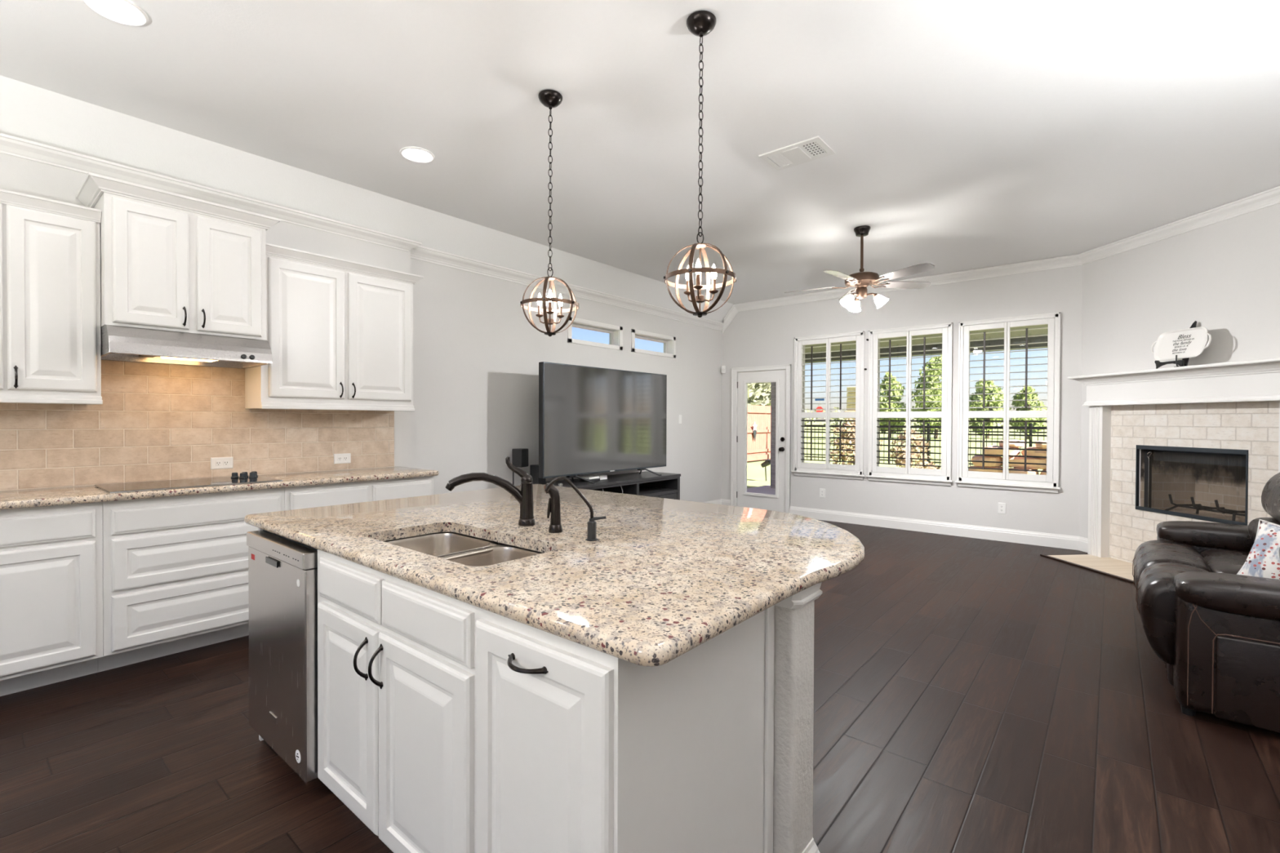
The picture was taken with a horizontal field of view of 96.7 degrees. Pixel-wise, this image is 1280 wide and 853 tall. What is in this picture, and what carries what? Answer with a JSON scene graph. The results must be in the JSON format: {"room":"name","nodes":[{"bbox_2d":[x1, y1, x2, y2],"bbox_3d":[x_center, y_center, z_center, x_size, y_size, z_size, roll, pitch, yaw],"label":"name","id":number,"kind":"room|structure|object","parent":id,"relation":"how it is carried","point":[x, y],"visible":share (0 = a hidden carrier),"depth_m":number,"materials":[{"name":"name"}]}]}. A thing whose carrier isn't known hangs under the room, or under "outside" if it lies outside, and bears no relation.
{"room":"kitchen","nodes":[
{"label":"kitchen","id":0,"kind":"room"},
{"bbox_2d":[0,152,410,490],"bbox_3d":[-3.740,-0.110,2.531,0.410,2.700,5.520,1,1,40],"label":"wall","id":1,"kind":"structure","parent":0,"point":[153,421],"depth_m":3.39,"materials":[{"name":"beige tile"}]},
{"bbox_2d":[0,188,102,404],"bbox_3d":[-3.068,-0.604,2.734,0.354,0.983,0.675,1,1,40],"label":"upper cabinet","id":2,"kind":"object","parent":1,"relation":"attached to","point":[51,349],"visible":1,"depth_m":2.76,"materials":[{"name":"white paint"}]},
{"bbox_2d":[75,172,280,340],"bbox_3d":[-2.586,-0.876,3.227,0.461,0.723,0.832,1,1,40],"label":"upper cabinet","id":3,"kind":"object","parent":1,"relation":"attached to","point":[170,261],"visible":0.94,"depth_m":3.05,"materials":[{"name":"white paint"}]},
{"bbox_2d":[100,324,272,368],"bbox_3d":[-2.564,-0.439,3.212,0.520,0.146,0.704,1,1,40],"label":"range hood","id":4,"kind":"object","parent":3,"relation":"attached to","point":[117,343],"visible":0.85,"depth_m":3.08,"materials":[{"name":"silver metal"}]},
{"bbox_2d":[0,133,422,251],"bbox_3d":[-3.580,-1.405,2.422,0.190,0.072,5.570,1,1,40],"label":"trim","id":5,"kind":"structure","parent":1,"relation":"attached to","point":[9,144],"depth_m":3.38,"materials":[{"name":"white paint"}]},
{"bbox_2d":[210,457,233,469],"bbox_3d":[-2.617,0.229,3.561,0.009,0.072,0.117,1,1,40],"label":"outlet plate","id":6,"kind":"object","parent":1,"relation":"attached to","point":[217,463],"visible":1,"depth_m":3.56,"materials":[{"name":"white plastic"}]},
{"bbox_2d":[215,461,221,465],"bbox_3d":[-2.627,0.229,3.544,0.002,0.028,0.028,1,1,40],"label":"receptacle","id":7,"kind":"object","parent":6,"relation":"attached to","point":[217,463],"depth_m":3.54,"materials":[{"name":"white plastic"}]},
{"bbox_2d":[223,460,228,465],"bbox_3d":[-2.602,0.229,3.575,0.002,0.028,0.028,1,1,40],"label":"receptacle","id":8,"kind":"object","parent":6,"relation":"attached to","point":[225,462],"depth_m":3.57,"materials":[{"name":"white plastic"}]},
{"bbox_2d":[244,242,423,411],"bbox_3d":[-2.070,-0.612,3.936,0.354,1.000,1.038,1,1,40],"label":"upper cabinet","id":9,"kind":"object","parent":1,"relation":"attached to","point":[340,331],"visible":0.97,"depth_m":3.77,"materials":[{"name":"white paint"}]},
{"bbox_2d":[333,453,351,463],"bbox_3d":[-2.154,0.232,4.119,0.009,0.072,0.117,1,1,40],"label":"outlet plate","id":10,"kind":"object","parent":1,"relation":"attached to","point":[345,458],"visible":1,"depth_m":4.12,"materials":[{"name":"white plastic"}]},
{"bbox_2d":[410,257,722,502],"bbox_3d":[-0.414,-0.148,6.522,0.150,2.720,4.870,1,1,40],"label":"wall","id":11,"kind":"structure","parent":0,"point":[477,354],"depth_m":5.39,"materials":[{"name":"beige paint"}]},
{"bbox_2d":[410,245,724,331],"bbox_3d":[-0.329,-1.433,6.429,0.075,0.097,4.890,1,1,40],"label":"trim","id":12,"kind":"structure","parent":11,"relation":"attached to","point":[420,252],"depth_m":5.62,"materials":[{"name":"white paint"}]},
{"bbox_2d":[567,316,622,350],"bbox_3d":[-0.538,-1.023,6.347,0.162,0.272,0.862,1,1,40],"label":"window","id":13,"kind":"structure","parent":11,"relation":"in","point":[615,332],"depth_m":6.36,"materials":[{"name":"white paint"}]},
{"bbox_2d":[631,328,675,358],"bbox_3d":[0.126,-1.028,7.147,0.162,0.272,0.880,1,1,40],"label":"window","id":14,"kind":"structure","parent":11,"relation":"in","point":[669,342],"depth_m":7.16,"materials":[{"name":"white paint"}]},
{"bbox_2d":[678,414,681,423],"bbox_3d":[0.534,-0.096,7.541,0.010,0.116,0.070,1,1,40],"label":"switch plate","id":15,"kind":"object","parent":11,"relation":"attached to","point":[679,415],"visible":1,"depth_m":7.53,"materials":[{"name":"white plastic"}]},
{"bbox_2d":[702,498,730,505],"bbox_3d":[-0.295,1.145,6.432,0.173,0.137,4.870,1,1,40],"label":"baseboard","id":16,"kind":"structure","parent":11,"relation":"attached to","point":[721,501],"depth_m":8.27,"materials":[{"name":"white paint"}]},
{"bbox_2d":[0,0,1279,323],"bbox_3d":[0.289,-1.654,2.438,6.700,0.420,10.940,1,1,40],"label":"ceiling","id":17,"kind":"structure","parent":0,"point":[966,135],"depth_m":3.11,"materials":[{"name":"white paint"}]},
{"bbox_2d":[82,0,148,26],"bbox_3d":[-2.129,-1.696,2.309,0.204,0.010,0.204,1,1,40],"label":"recessed light","id":18,"kind":"object","parent":17,"relation":"in","point":[126,12],"visible":1,"depth_m":2.32,"materials":[{"name":"white plastic"}]},
{"bbox_2d":[400,146,435,162],"bbox_3d":[-1.399,-1.706,3.577,0.204,0.010,0.204,1,1,40],"label":"recessed light","id":19,"kind":"object","parent":17,"relation":"in","point":[416,154],"visible":1,"depth_m":3.56,"materials":[{"name":"white plastic"}]},
{"bbox_2d":[520,88,578,336],"bbox_3d":[-0.463,-1.083,2.931,0.310,1.236,0.298,1,1,40],"label":"globe pendant","id":20,"kind":"object","parent":17,"relation":"hanging from","point":[548,98],"visible":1,"depth_m":2.92,"materials":[{"name":"brown metal"}]},
{"bbox_2d":[663,10,736,317],"bbox_3d":[0.253,-1.074,2.375,0.308,1.236,0.299,1,1,40],"label":"globe pendant","id":21,"kind":"object","parent":17,"relation":"hanging from","point":[700,24],"visible":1,"depth_m":2.36,"materials":[{"name":"brown metal"}]},
{"bbox_2d":[758,135,835,170],"bbox_3d":[0.979,-1.696,3.549,0.386,0.012,0.266,1,1,40],"label":"ceiling vent","id":22,"kind":"object","parent":17,"relation":"in","point":[815,148],"visible":1,"depth_m":3.53,"materials":[{"name":"white plastic"}]},
{"bbox_2d":[784,225,934,311],"bbox_3d":[1.881,-1.362,4.885,1.260,0.700,1.220,1,1,40],"label":"ceiling fan","id":23,"kind":"object","parent":17,"relation":"hanging from","point":[860,280],"visible":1,"depth_m":4.86,"materials":[{"name":"wood"}]},
{"bbox_2d":[0,520,1279,852],"bbox_3d":[0.214,1.317,2.392,6.700,0.120,10.740,1,1,40],"label":"floor","id":24,"kind":"structure","parent":0,"point":[971,695],"depth_m":2.24,"materials":[{"name":"brown wood"}]},
{"bbox_2d":[0,502,103,696],"bbox_3d":[-3.073,0.801,2.592,0.554,0.882,0.854,1,1,40],"label":"base cabinet","id":25,"kind":"object","parent":24,"relation":"on","point":[51,557],"visible":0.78,"depth_m":2.62,"materials":[{"name":"white paint"}]},
{"bbox_2d":[97,487,284,672],"bbox_3d":[-2.548,0.797,3.223,0.554,0.882,0.786,1,1,40],"label":"base cabinet","id":26,"kind":"object","parent":24,"relation":"on","point":[175,568],"visible":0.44,"depth_m":2.97,"materials":[{"name":"white paint"}]},
{"bbox_2d":[258,528,263,741],"bbox_3d":[-1.101,0.824,2.303,0.604,0.857,0.590,1,1,40],"label":"gable","id":27,"kind":"object","parent":24,"relation":"on","point":[260,738],"visible":0.07,"depth_m":2.27,"materials":[{"name":"white paint"}]},
{"bbox_2d":[246,529,318,782],"bbox_3d":[-1.122,0.830,2.270,0.566,0.846,0.609,1,1,40],"label":"dishwasher","id":28,"kind":"object","parent":24,"relation":"on","point":[282,571],"visible":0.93,"depth_m":1.98,"materials":[{"name":"silver metal"}]},
{"bbox_2d":[284,475,433,510],"bbox_3d":[-1.991,0.792,3.895,0.554,0.882,0.957,1,1,40],"label":"base cabinet","id":29,"kind":"object","parent":24,"relation":"on","point":[326,495],"visible":0.14,"depth_m":3.65,"materials":[{"name":"white paint"}]},
{"bbox_2d":[0,466,439,510],"bbox_3d":[-2.782,0.340,2.908,0.588,0.036,3.518,1,1,40],"label":"countertop","id":30,"kind":"structure","parent":29,"relation":"on","point":[51,496],"depth_m":3.00,"materials":[{"name":"beige stone"}]},
{"bbox_2d":[94,471,282,493],"bbox_3d":[-2.502,0.299,3.180,0.474,0.040,0.744,1,1,40],"label":"cooktop","id":31,"kind":"object","parent":30,"relation":"in","point":[253,477],"visible":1,"depth_m":3.11,"materials":[{"name":"black glass"}]},
{"bbox_2d":[511,448,528,484],"bbox_3d":[-1.163,0.714,5.315,0.190,1.015,0.164,0,1,24],"label":"speaker","id":32,"kind":"object","parent":24,"relation":"on","point":[519,455],"visible":0.76,"depth_m":5.27},
{"bbox_2d":[317,531,774,852],"bbox_3d":[-0.375,0.833,1.657,1.338,0.857,0.658,1,1,40],"label":"base cabinet","id":33,"kind":"object","parent":24,"relation":"on","point":[446,724],"visible":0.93,"depth_m":1.30,"materials":[{"name":"white paint"}]},
{"bbox_2d":[244,484,864,666],"bbox_3d":[-0.294,0.381,2.209,2.156,0.036,1.536,1,1,40],"label":"countertop","id":34,"kind":"structure","parent":33,"relation":"on","point":[662,578],"depth_m":1.61,"materials":[{"name":"beige stone"}]},
{"bbox_2d":[383,532,543,566],"bbox_3d":[-0.581,0.503,1.830,0.712,0.194,0.365,1,1,40],"label":"sink","id":35,"kind":"object","parent":34,"relation":"in","point":[468,550],"visible":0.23,"depth_m":2.01,"materials":[{"name":"silver metal"}]},
{"bbox_2d":[445,456,535,526],"bbox_3d":[-0.542,0.237,2.069,0.318,0.255,0.063,0,1,-15],"label":"kitchen faucet","id":36,"kind":"object","parent":34,"relation":"on","point":[524,497],"visible":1,"depth_m":2.08,"materials":[{"name":"black metal"}]},
{"bbox_2d":[543,483,562,533],"bbox_3d":[-0.301,0.281,1.975,0.065,0.169,0.049,0,1,2],"label":"sprayer","id":37,"kind":"object","parent":34,"relation":"on","point":[553,505],"visible":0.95,"depth_m":1.96,"materials":[{"name":"black metal"}]},
{"bbox_2d":[544,476,606,541],"bbox_3d":[-0.209,0.265,1.850,0.201,0.205,0.041,0,1,8],"label":"water tap","id":38,"kind":"object","parent":34,"relation":"on","point":[592,524],"visible":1,"depth_m":1.84,"materials":[{"name":"black metal"}]},
{"bbox_2d":[520,471,680,499],"bbox_3d":[-0.335,0.885,6.022,0.530,0.665,1.926,1,1,40],"label":"tv stand","id":39,"kind":"object","parent":24,"relation":"on","point":[667,486],"visible":0.23,"depth_m":6.24,"materials":[{"name":"grey wood"}]},
{"bbox_2d":[529,464,546,484],"bbox_3d":[-0.974,0.461,5.425,0.120,0.189,0.100,1,1,40],"label":"speaker","id":40,"kind":"object","parent":39,"relation":"on","point":[534,468],"visible":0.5,"depth_m":5.38},
{"bbox_2d":[580,475,599,482],"bbox_3d":[-0.505,0.531,5.771,0.122,0.045,0.170,1,1,40],"label":"game console","id":41,"kind":"object","parent":39,"relation":"on","point":[593,478],"visible":0.82,"depth_m":5.73,"materials":[{"name":"white plastic"}]},
{"bbox_2d":[595,475,607,479],"bbox_3d":[-0.404,0.530,5.934,0.070,0.044,0.110,1,1,40],"label":"box","id":42,"kind":"object","parent":39,"relation":"on","point":[601,477],"visible":0.78,"depth_m":5.90,"materials":[{"name":"plastic"}]},
{"bbox_2d":[538,361,666,483],"bbox_3d":[-0.328,-0.020,5.907,0.324,1.146,1.856,1,1,40],"label":"television","id":43,"kind":"object","parent":39,"relation":"on","point":[592,420],"visible":1,"depth_m":5.70,"materials":[{"name":"black plastic"}]},
{"bbox_2d":[639,486,677,496],"bbox_3d":[0.022,0.745,6.457,0.491,0.034,0.693,1,1,40],"label":"shelf","id":44,"kind":"object","parent":39,"relation":"attached to","point":[643,491],"depth_m":6.49,"materials":[{"name":"grey wood"}]},
{"bbox_2d":[773,582,822,852],"bbox_3d":[0.394,0.837,1.555,0.164,0.857,0.162,1,1,40],"label":"island post","id":45,"kind":"object","parent":24,"relation":"on","point":[793,642],"visible":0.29,"depth_m":1.48,"materials":[{"name":"white paint"}]},
{"bbox_2d":[1040,357,1279,583],"bbox_3d":[4.419,0.387,4.652,1.005,1.724,1.860,0,1,-5],"label":"fireplace","id":46,"kind":"object","parent":24,"relation":"on","point":[1206,433],"depth_m":4.83,"materials":[{"name":"brick"}]},
{"bbox_2d":[1066,357,1279,379],"bbox_3d":[4.379,-0.463,4.639,0.251,0.024,1.860,0,1,-5],"label":"shelf","id":47,"kind":"object","parent":46,"relation":"attached to","point":[1268,362],"depth_m":4.49,"materials":[{"name":"white paint"}]},
{"bbox_2d":[1154,320,1196,368],"bbox_3d":[4.385,-0.663,4.658,0.196,0.383,0.231,0,1,-5],"label":"easel","id":48,"kind":"object","parent":46,"relation":"on","point":[1184,362],"visible":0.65,"depth_m":4.59,"materials":[{"name":"black metal"}]},
{"bbox_2d":[1151,326,1211,360],"bbox_3d":[4.354,-0.663,4.582,0.071,0.239,0.462,0,1,-5],"label":"serving tray","id":49,"kind":"object","parent":48,"relation":"on","point":[1190,342],"visible":1,"depth_m":4.58,"materials":[{"name":"white ceramic"}]},
{"bbox_2d":[1149,451,1245,521],"bbox_3d":[4.534,0.468,4.631,0.020,0.496,0.775,0,1,-5],"label":"curtain","id":50,"kind":"object","parent":46,"relation":"hanging from","point":[1151,479],"depth_m":4.64,"materials":[{"name":"grey metal"}]},
{"bbox_2d":[1132,472,1279,733],"bbox_3d":[3.141,0.737,2.831,1.028,1.052,1.626,1,1,40],"label":"reclining sofa","id":51,"kind":"object","parent":24,"relation":"on","point":[1215,630],"visible":0.96,"depth_m":2.44,"materials":[{"name":"brown leather"}]},
{"bbox_2d":[1200,550,1249,574],"bbox_3d":[3.285,0.787,2.960,0.510,0.169,0.719,1,1,40],"label":"seat cushion","id":52,"kind":"object","parent":51,"relation":"on","point":[1228,562],"depth_m":3.02,"materials":[{"name":"brown leather"}]},
{"bbox_2d":[1236,517,1279,579],"bbox_3d":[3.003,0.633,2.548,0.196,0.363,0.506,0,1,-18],"label":"throw pillow","id":53,"kind":"object","parent":51,"relation":"on","point":[1263,560],"visible":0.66,"depth_m":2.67,"materials":[{"name":"white fabric"}]},
{"bbox_2d":[1261,472,1279,522],"bbox_3d":[3.456,0.378,2.815,0.452,0.333,0.719,1,1,40],"label":"cushion","id":54,"kind":"object","parent":51,"relation":"on","point":[1270,496],"depth_m":3.00,"materials":[{"name":"brown leather"}]},
{"bbox_2d":[746,484,775,494],"bbox_3d":[4.862,1.301,7.600,8.600,0.120,3.209,1,1,40],"label":"patio","id":55,"kind":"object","parent":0,"point":[766,489],"visible":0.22,"depth_m":10.72,"materials":[{"name":"concrete"}]},
{"bbox_2d":[770,382,776,488],"bbox_3d":[2.834,-0.012,11.072,0.420,2.420,0.420,1,1,40],"label":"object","id":56,"kind":"object","parent":55,"relation":"on","point":[773,384],"visible":0.07,"depth_m":11.01,"materials":[{"name":"grey brick"}]},
{"bbox_3d":[8.721,0.060,6.187,0.420,2.420,0.420,1,1,40],"label":"patio","id":57,"kind":"object","parent":55,"relation":"on","visible":0},
{"bbox_2d":[804,335,1048,363],"bbox_3d":[5.816,-1.267,8.712,8.600,0.160,0.250,1,1,40],"label":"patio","id":58,"kind":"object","parent":57,"relation":"on","point":[1035,339],"visible":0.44,"depth_m":9.38,"materials":[{"name":"grey stone"}]},
{"bbox_2d":[746,422,1046,488],"bbox_3d":[68.941,0.064,98.731,260.000,1.060,360.000,1,1,40],"label":"lawn","id":59,"kind":"structure","parent":0,"point":[756,477],"depth_m":27.58,"materials":[{"name":"plant"}]},
{"bbox_2d":[747,382,760,405],"bbox_3d":[3.363,-1.172,23.717,3.417,4.657,3.350,1,1,40],"label":"tree","id":60,"kind":"object","parent":59,"relation":"on","point":[753,394],"visible":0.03,"depth_m":22.98,"materials":[{"name":"green plant"}]},
{"bbox_2d":[746,404,770,462],"bbox_3d":[0.906,0.244,15.165,0.090,1.830,12.492,1,1,40],"label":"wooden fence","id":61,"kind":"object","parent":59,"relation":"on","point":[759,449],"visible":0.11,"depth_m":18.83,"materials":[{"name":"beige wood"}]},
{"bbox_2d":[752,422,756,440],"bbox_3d":[3.728,0.166,18.482,0.025,0.640,0.304,1,1,40],"label":"ornament","id":62,"kind":"object","parent":61,"relation":"hanging from","point":[754,426],"visible":1,"depth_m":18.48,"materials":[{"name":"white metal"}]},
{"bbox_2d":[752,382,770,405],"bbox_3d":[5.548,-1.615,28.899,3.702,5.455,3.404,1,1,40],"label":"tree","id":63,"kind":"object","parent":59,"relation":"on","point":[764,399],"visible":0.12,"depth_m":28.01,"materials":[{"name":"green plant"}]},
{"bbox_2d":[760,458,770,480],"bbox_3d":[2.875,0.971,12.696,0.373,0.503,0.200,1,1,40],"label":"spotlight","id":64,"kind":"object","parent":59,"relation":"on","point":[767,462],"visible":0.85,"depth_m":12.70,"materials":[{"name":"grey metal"}]},
{"bbox_2d":[814,398,824,412],"bbox_3d":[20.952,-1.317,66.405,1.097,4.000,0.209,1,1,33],"label":"bird feeder","id":65,"kind":"object","parent":59,"relation":"on","point":[815,399],"visible":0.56,"depth_m":66.40,"materials":[{"name":"red plastic"}]},
{"bbox_2d":[844,386,855,437],"bbox_3d":[14.475,-0.848,38.014,1.242,3.590,1.240,1,1,40],"label":"stone pillar","id":66,"kind":"structure","parent":59,"relation":"on","point":[849,406],"depth_m":37.75,"materials":[{"name":"beige stone"}]},
{"bbox_2d":[830,417,883,465],"bbox_3d":[5.770,0.639,15.449,1.540,1.812,1.398,1,1,40],"label":"shrub","id":67,"kind":"object","parent":59,"relation":"on","point":[847,424],"visible":0.38,"depth_m":15.37,"materials":[{"name":"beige plant"}]},
{"bbox_2d":[879,370,906,438],"bbox_3d":[18.755,-1.601,42.877,2.676,5.242,2.600,1,1,40],"label":"tree","id":68,"kind":"object","parent":59,"relation":"on","point":[893,380],"visible":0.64,"depth_m":42.35,"materials":[{"name":"green plant"}]},
{"bbox_2d":[889,427,932,467],"bbox_3d":[6.801,0.789,14.360,0.966,1.541,1.001,1,1,40],"label":"shrub","id":69,"kind":"object","parent":59,"relation":"on","point":[901,436],"visible":0.54,"depth_m":14.28,"materials":[{"name":"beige plant"}]},
{"bbox_2d":[804,422,1046,466],"bbox_3d":[10.956,0.591,13.783,16.932,1.300,0.060,1,1,40],"label":"iron fence","id":70,"kind":"object","parent":59,"relation":"on","point":[928,430],"visible":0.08,"depth_m":16.06,"materials":[{"name":"black metal"}]},
{"bbox_2d":[804,404,1046,430],"bbox_3d":[53.232,-1.352,75.459,92.547,5.254,8.586,1,1,40],"label":"hedge","id":71,"kind":"object","parent":59,"relation":"on","point":[835,423],"visible":0.05,"depth_m":92.02,"materials":[{"name":"green plant"}]},
{"bbox_2d":[911,355,942,439],"bbox_3d":[21.466,-2.122,41.317,3.417,6.336,3.367,0,1,-44],"label":"tree","id":72,"kind":"object","parent":59,"relation":"on","point":[935,359],"visible":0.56,"depth_m":41.02,"materials":[{"name":"green plant"}]},
{"bbox_2d":[914,461,940,469],"bbox_3d":[5.278,0.919,10.446,0.458,0.588,0.445,1,1,40],"label":"sandstone block","id":73,"kind":"object","parent":59,"relation":"on","point":[925,462],"visible":0.23,"depth_m":10.42,"materials":[{"name":"beige stone"}]},
{"bbox_2d":[968,378,1011,439],"bbox_3d":[25.298,-1.223,41.449,3.074,4.563,2.950,1,1,40],"label":"tree","id":74,"kind":"object","parent":59,"relation":"on","point":[980,384],"visible":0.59,"depth_m":41.15,"materials":[{"name":"green plant"}]},
{"bbox_2d":[1009,384,1047,439],"bbox_3d":[27.812,-0.957,40.624,2.593,4.067,2.478,0,1,22],"label":"tree","id":75,"kind":"object","parent":59,"relation":"on","point":[1029,389],"visible":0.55,"depth_m":40.39,"materials":[{"name":"green plant"}]},
{"bbox_3d":[6.209,1.092,10.450,0.543,0.272,0.610,1,1,40],"label":"sandstone block","id":76,"kind":"object","parent":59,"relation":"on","visible":0},
{"bbox_2d":[968,465,1003,472],"bbox_3d":[6.346,0.841,10.397,0.599,0.259,0.563,1,1,40],"label":"sandstone block","id":77,"kind":"object","parent":76,"relation":"on","point":[974,466],"visible":0.25,"depth_m":10.21,"materials":[{"name":"beige stone"}]},
{"bbox_2d":[970,455,1003,466],"bbox_3d":[6.340,0.623,10.375,0.474,0.214,0.593,1,1,40],"label":"sandstone block","id":78,"kind":"object","parent":77,"relation":"on","point":[987,458],"visible":0.73,"depth_m":10.16,"materials":[{"name":"beige stone"}]},
{"bbox_3d":[6.636,1.098,10.121,0.486,0.273,0.599,1,1,40],"label":"sandstone block","id":79,"kind":"object","parent":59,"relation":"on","visible":0},
{"bbox_2d":[1008,467,1039,474],"bbox_3d":[6.706,0.848,9.973,0.454,0.256,0.623,1,1,40],"label":"sandstone block","id":80,"kind":"object","parent":79,"relation":"on","point":[1010,471],"visible":0.23,"depth_m":9.77,"materials":[{"name":"beige stone"}]},
{"bbox_2d":[1008,457,1046,469],"bbox_3d":[6.818,0.627,9.998,0.654,0.221,0.653,1,1,40],"label":"sandstone block","id":81,"kind":"object","parent":80,"relation":"on","point":[1020,460],"visible":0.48,"depth_m":9.75,"materials":[{"name":"beige stone"}]},
{"bbox_2d":[982,445,1020,457],"bbox_3d":[6.467,0.440,10.190,0.558,0.186,0.641,1,1,40],"label":"sandstone block","id":82,"kind":"object","parent":81,"relation":"on","point":[987,451],"visible":0.61,"depth_m":9.98,"materials":[{"name":"beige stone"}]},
{"bbox_2d":[998,439,1024,447],"bbox_3d":[6.608,0.305,10.102,0.380,0.143,0.601,1,1,40],"label":"sandstone block","id":83,"kind":"object","parent":82,"relation":"on","point":[1001,444],"visible":0.66,"depth_m":9.89,"materials":[{"name":"beige stone"}]},
{"bbox_2d":[1021,446,1046,456],"bbox_3d":[7.008,0.447,9.842,0.668,0.182,0.604,1,1,40],"label":"sandstone block","id":84,"kind":"object","parent":81,"relation":"on","point":[1033,453],"visible":0.26,"depth_m":9.72,"materials":[{"name":"beige stone"}]},
{"bbox_2d":[1035,440,1046,448],"bbox_3d":[7.027,0.312,9.754,0.413,0.139,0.578,1,1,40],"label":"sandstone block","id":85,"kind":"object","parent":84,"relation":"on","point":[1037,445],"visible":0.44,"depth_m":9.63,"materials":[{"name":"beige stone"}]},
{"bbox_3d":[7.006,1.106,9.764,0.499,0.267,0.556,1,1,40],"label":"sandstone block","id":86,"kind":"object","parent":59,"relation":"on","visible":0},
{"bbox_2d":[1040,469,1046,475],"bbox_3d":[7.170,0.853,9.710,0.561,0.258,0.662,1,1,40],"label":"sandstone block","id":87,"kind":"object","parent":86,"relation":"on","point":[1042,473],"visible":0.09,"depth_m":9.65,"materials":[{"name":"beige stone"}]},
{"bbox_2d":[721,265,1082,536],"bbox_3d":[3.602,-0.267,6.450,6.700,2.990,0.150,1,1,40],"label":"wall","id":88,"kind":"structure","parent":0,"point":[765,336],"depth_m":6.48,"materials":[{"name":"beige paint"}]},
{"bbox_2d":[720,365,725,373],"bbox_3d":[1.211,-0.830,8.273,0.060,0.110,0.047,0,1,2],"label":"sensor","id":89,"kind":"object","parent":88,"relation":"attached to","point":[722,367],"visible":1,"depth_m":8.26,"materials":[{"name":"white plastic"}]},
{"bbox_2d":[730,364,791,513],"bbox_3d":[1.671,0.183,7.940,0.909,2.045,0.028,1,1,40],"label":"trim","id":90,"kind":"structure","parent":88,"relation":"attached to","point":[734,371],"depth_m":7.96,"materials":[{"name":"white paint"}]},
{"bbox_2d":[736,369,786,512],"bbox_3d":[1.681,0.209,7.949,0.762,1.968,0.116,1,1,40],"label":"door","id":91,"kind":"structure","parent":88,"relation":"in","point":[776,502],"depth_m":7.93,"materials":[{"name":"white paint"}]},
{"bbox_2d":[819,488,825,497],"bbox_3d":[2.366,0.864,7.380,0.072,0.117,0.009,1,1,40],"label":"outlet plate","id":92,"kind":"object","parent":88,"relation":"attached to","point":[822,491],"visible":1,"depth_m":7.38,"materials":[{"name":"white plastic"}]},
{"bbox_2d":[791,330,865,479],"bbox_3d":[2.457,-0.264,7.367,0.952,1.836,0.199,1,1,40],"label":"window","id":93,"kind":"structure","parent":88,"relation":"in","point":[848,474],"depth_m":7.35,"materials":[{"name":"white paint"}]},
{"bbox_2d":[797,335,860,471],"bbox_3d":[2.419,-0.291,7.320,0.820,1.684,0.099,1,1,40],"label":"plantation shutter","id":94,"kind":"object","parent":93,"relation":"attached to","point":[828,415],"visible":1,"depth_m":7.31,"materials":[{"name":"white paint"}]},
{"bbox_2d":[722,253,1082,333],"bbox_3d":[2.784,-1.530,6.973,4.170,0.396,0.075,1,1,40],"label":"trim","id":95,"kind":"structure","parent":88,"relation":"attached to","point":[1073,260],"depth_m":6.45,"materials":[{"name":"white paint"}]},
{"bbox_2d":[866,322,953,485],"bbox_3d":[3.203,-0.255,6.748,0.950,1.836,0.199,1,1,40],"label":"window","id":96,"kind":"structure","parent":88,"relation":"in","point":[873,476],"depth_m":6.70,"materials":[{"name":"white paint"}]},
{"bbox_2d":[871,327,947,475],"bbox_3d":[3.165,-0.282,6.702,0.818,1.684,0.099,1,1,40],"label":"plantation shutter","id":97,"kind":"object","parent":96,"relation":"attached to","point":[908,414],"visible":1,"depth_m":6.69,"materials":[{"name":"white paint"}]},
{"bbox_2d":[789,506,1088,552],"bbox_3d":[3.220,1.157,6.580,3.229,0.137,0.153,1,1,40],"label":"baseboard","id":98,"kind":"structure","parent":88,"relation":"attached to","point":[1041,539],"depth_m":6.42,"materials":[{"name":"white paint"}]},
{"bbox_2d":[997,502,1005,514],"bbox_3d":[3.890,0.880,6.116,0.072,0.117,0.009,1,1,40],"label":"outlet plate","id":99,"kind":"object","parent":88,"relation":"attached to","point":[1001,506],"visible":1,"depth_m":6.11,"materials":[{"name":"white plastic"}]},
{"bbox_2d":[955,311,1061,493],"bbox_3d":[3.955,-0.245,6.124,0.952,1.836,0.199,1,1,40],"label":"window","id":100,"kind":"structure","parent":88,"relation":"in","point":[1042,486],"depth_m":6.01,"materials":[{"name":"white paint"}]},
{"bbox_2d":[962,317,1054,482],"bbox_3d":[3.917,-0.273,6.078,0.820,1.684,0.099,1,1,40],"label":"plantation shutter","id":101,"kind":"object","parent":100,"relation":"attached to","point":[1006,414],"visible":1,"depth_m":6.06,"materials":[{"name":"white paint"}]},
{"bbox_2d":[804,324,1048,352],"bbox_3d":[4.875,-1.389,7.576,8.600,0.100,3.200,1,1,40],"label":"ceiling","id":102,"kind":"structure","parent":0,"point":[1038,331],"depth_m":8.71,"materials":[{"name":"grey paint"}]},
{"bbox_2d":[1079,203,1279,563],"bbox_3d":[4.578,-0.233,4.393,0.100,2.970,2.702,0,1,-5],"label":"wall","id":103,"kind":"structure","parent":0,"point":[1224,276],"depth_m":4.68,"materials":[{"name":"beige paint"}]},
{"bbox_3d":[1.992,-0.195,-0.225,0.150,2.970,8.600,1,1,40],"label":"wall","id":104,"kind":"structure","parent":0,"visible":0},
{"bbox_2d":[1078,186,1279,264],"bbox_3d":[2.421,-1.617,0.731,1.540,0.097,10.552,1,1,30],"label":"trim","id":105,"kind":"structure","parent":104,"relation":"attached to","point":[1271,197],"depth_m":4.63,"materials":[{"name":"white paint"}]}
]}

